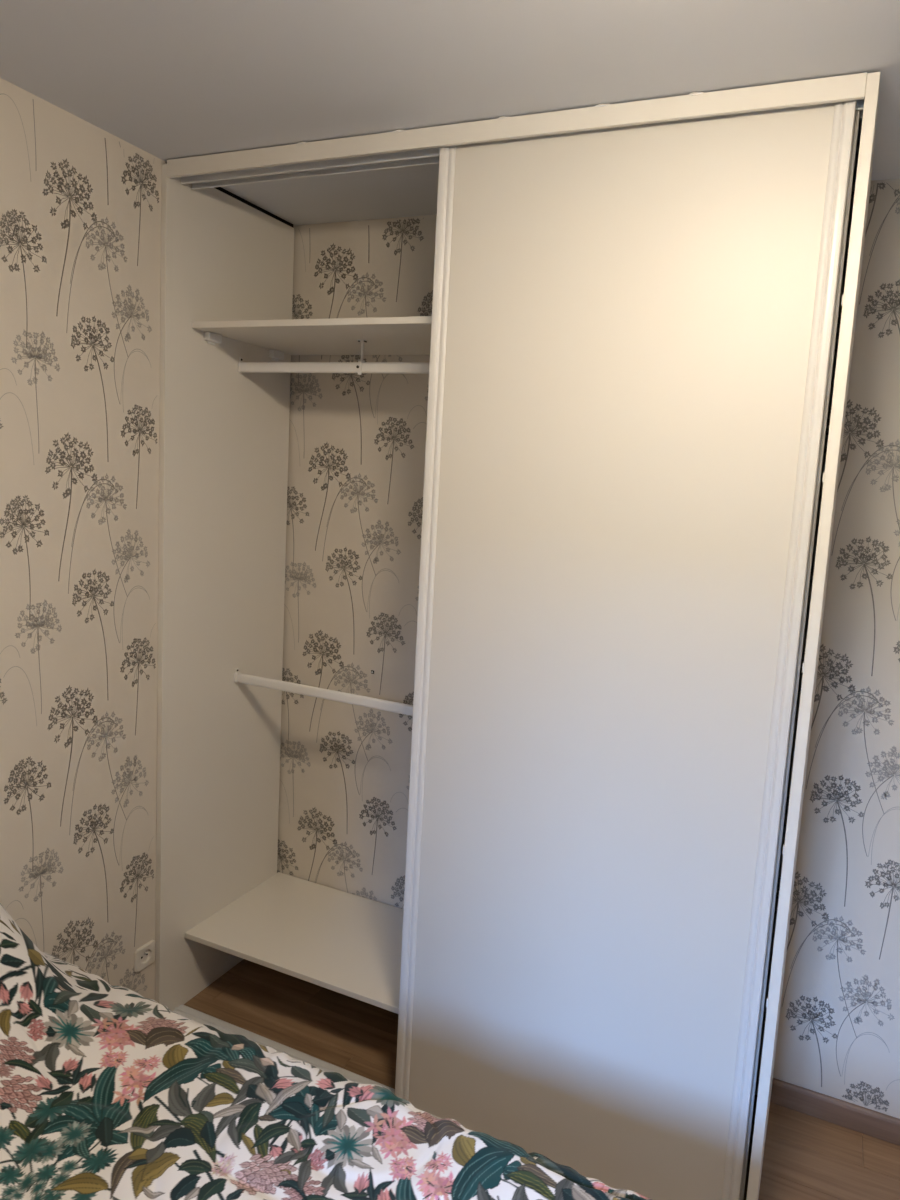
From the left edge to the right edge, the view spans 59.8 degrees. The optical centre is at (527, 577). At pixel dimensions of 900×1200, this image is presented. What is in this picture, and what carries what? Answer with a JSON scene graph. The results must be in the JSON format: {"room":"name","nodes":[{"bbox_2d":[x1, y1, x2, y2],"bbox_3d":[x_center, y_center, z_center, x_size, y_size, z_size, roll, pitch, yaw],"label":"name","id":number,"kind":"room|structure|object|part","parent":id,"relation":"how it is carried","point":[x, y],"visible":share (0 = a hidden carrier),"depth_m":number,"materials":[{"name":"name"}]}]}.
{"room":"bedroom","nodes":[
{"label":"bedroom","id":0,"kind":"room"},
{"bbox_2d":[0,78,165,999],"bbox_3d":[-1.627,0.296,1.056,0.150,2.650,3.985,6,7,21],"label":"wall","id":1,"kind":"structure","parent":0,"point":[80,203],"depth_m":1.97,"materials":[{"name":"paper"}]},
{"bbox_2d":[134,940,154,972],"bbox_3d":[-1.136,1.126,2.306,0.012,0.071,0.071,6,7,21],"label":"wall socket","id":2,"kind":"object","parent":1,"relation":"attached to","point":[144,956],"visible":1,"depth_m":2.30,"materials":[{"name":"beige plastic"}]},
{"bbox_2d":[0,0,899,225],"bbox_3d":[-0.156,-0.929,0.265,3.300,0.150,4.235,6,7,21],"label":"ceiling","id":3,"kind":"structure","parent":0,"point":[169,79],"depth_m":1.51,"materials":[{"name":"white paint"}]},
{"bbox_2d":[184,959,899,1199],"bbox_3d":[-0.326,1.722,0.578,3.300,0.200,4.235,6,7,21],"label":"floor","id":4,"kind":"structure","parent":0,"point":[806,1157],"depth_m":2.27,"materials":[{"name":"brown wood"}]},
{"bbox_2d":[155,72,880,1199],"bbox_3d":[-0.145,0.186,2.147,1.766,2.501,0.534,6,7,21],"label":"wardrobe","id":5,"kind":"object","parent":4,"relation":"on","point":[629,336],"visible":0.98,"depth_m":1.80,"materials":[{"name":"white laminate"}]},
{"bbox_3d":[-0.955,0.103,2.466,0.018,2.487,0.524,6,7,21],"label":"panel","id":6,"kind":"part","parent":5,"relation":"part of","materials":[{"name":"white laminate"}]},
{"bbox_2d":[234,668,240,682],"bbox_3d":[-0.942,0.319,2.518,0.010,0.048,0.021,6,7,21],"label":"holder","id":7,"kind":"object","parent":5,"relation":"on","point":[237,671],"depth_m":2.51,"materials":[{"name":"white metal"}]},
{"bbox_2d":[238,357,242,372],"bbox_3d":[-0.883,-0.654,2.394,0.010,0.048,0.021,6,7,21],"label":"holder","id":8,"kind":"object","parent":5,"relation":"on","point":[240,359],"depth_m":2.39,"materials":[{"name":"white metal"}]},
{"bbox_2d":[185,872,403,1013],"bbox_3d":[-0.597,1.143,2.471,0.851,0.018,0.437,6,7,21],"label":"shelf","id":9,"kind":"object","parent":5,"relation":"attached to","point":[342,942],"depth_m":2.45,"materials":[{"name":"white wood"}]},
{"bbox_2d":[192,316,431,354],"bbox_3d":[-0.481,-0.693,2.251,0.851,0.018,0.433,6,7,21],"label":"shelf","id":10,"kind":"object","parent":5,"relation":"attached to","point":[378,335],"depth_m":2.20,"materials":[{"name":"white laminate"}]},
{"bbox_3d":[-0.553,0.367,2.365,0.849,0.031,0.016,6,7,21],"label":"hanging rod","id":11,"kind":"part","parent":5,"relation":"part of","materials":[{"name":"white metal"}]},
{"bbox_3d":[-0.494,-0.605,2.241,0.849,0.031,0.016,6,7,21],"label":"hanging rod","id":12,"kind":"part","parent":5,"relation":"part of","materials":[{"name":"white metal"}]},
{"bbox_3d":[0.137,0.253,1.787,0.833,2.440,0.010,6,7,21],"label":"sliding door","id":13,"kind":"part","parent":5,"relation":"part of","materials":[{"name":"white laminate"}]},
{"bbox_3d":[0.661,0.279,1.827,0.022,2.494,0.531,6,7,21],"label":"panel","id":14,"kind":"part","parent":5,"relation":"part of","materials":[{"name":"white laminate"}]},
{"bbox_3d":[-0.528,1.315,1.113,1.990,0.455,0.860,6,7,21],"label":"bed","id":15,"kind":"object","parent":4,"relation":"on","visible":0},
{"bbox_2d":[0,903,650,1199],"bbox_3d":[-0.479,1.059,1.090,2.094,0.826,1.063,6,7,21],"label":"duvet","id":16,"kind":"object","parent":15,"relation":"on","point":[108,1092],"visible":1,"depth_m":1.42,"materials":[{"name":"fabric"}]},
{"bbox_2d":[277,178,899,1118],"bbox_3d":[0.503,0.289,2.268,3.200,2.650,0.150,6,7,21],"label":"wall","id":17,"kind":"structure","parent":0,"point":[357,443],"depth_m":2.45,"materials":[{"name":"paper"}]},
{"bbox_2d":[771,1078,899,1145],"bbox_3d":[1.217,1.517,2.002,1.130,0.067,0.013,6,7,21],"label":"baseboard","id":18,"kind":"structure","parent":17,"relation":"attached to","point":[809,1102],"depth_m":2.14,"materials":[{"name":"brown wood"}]}
]}

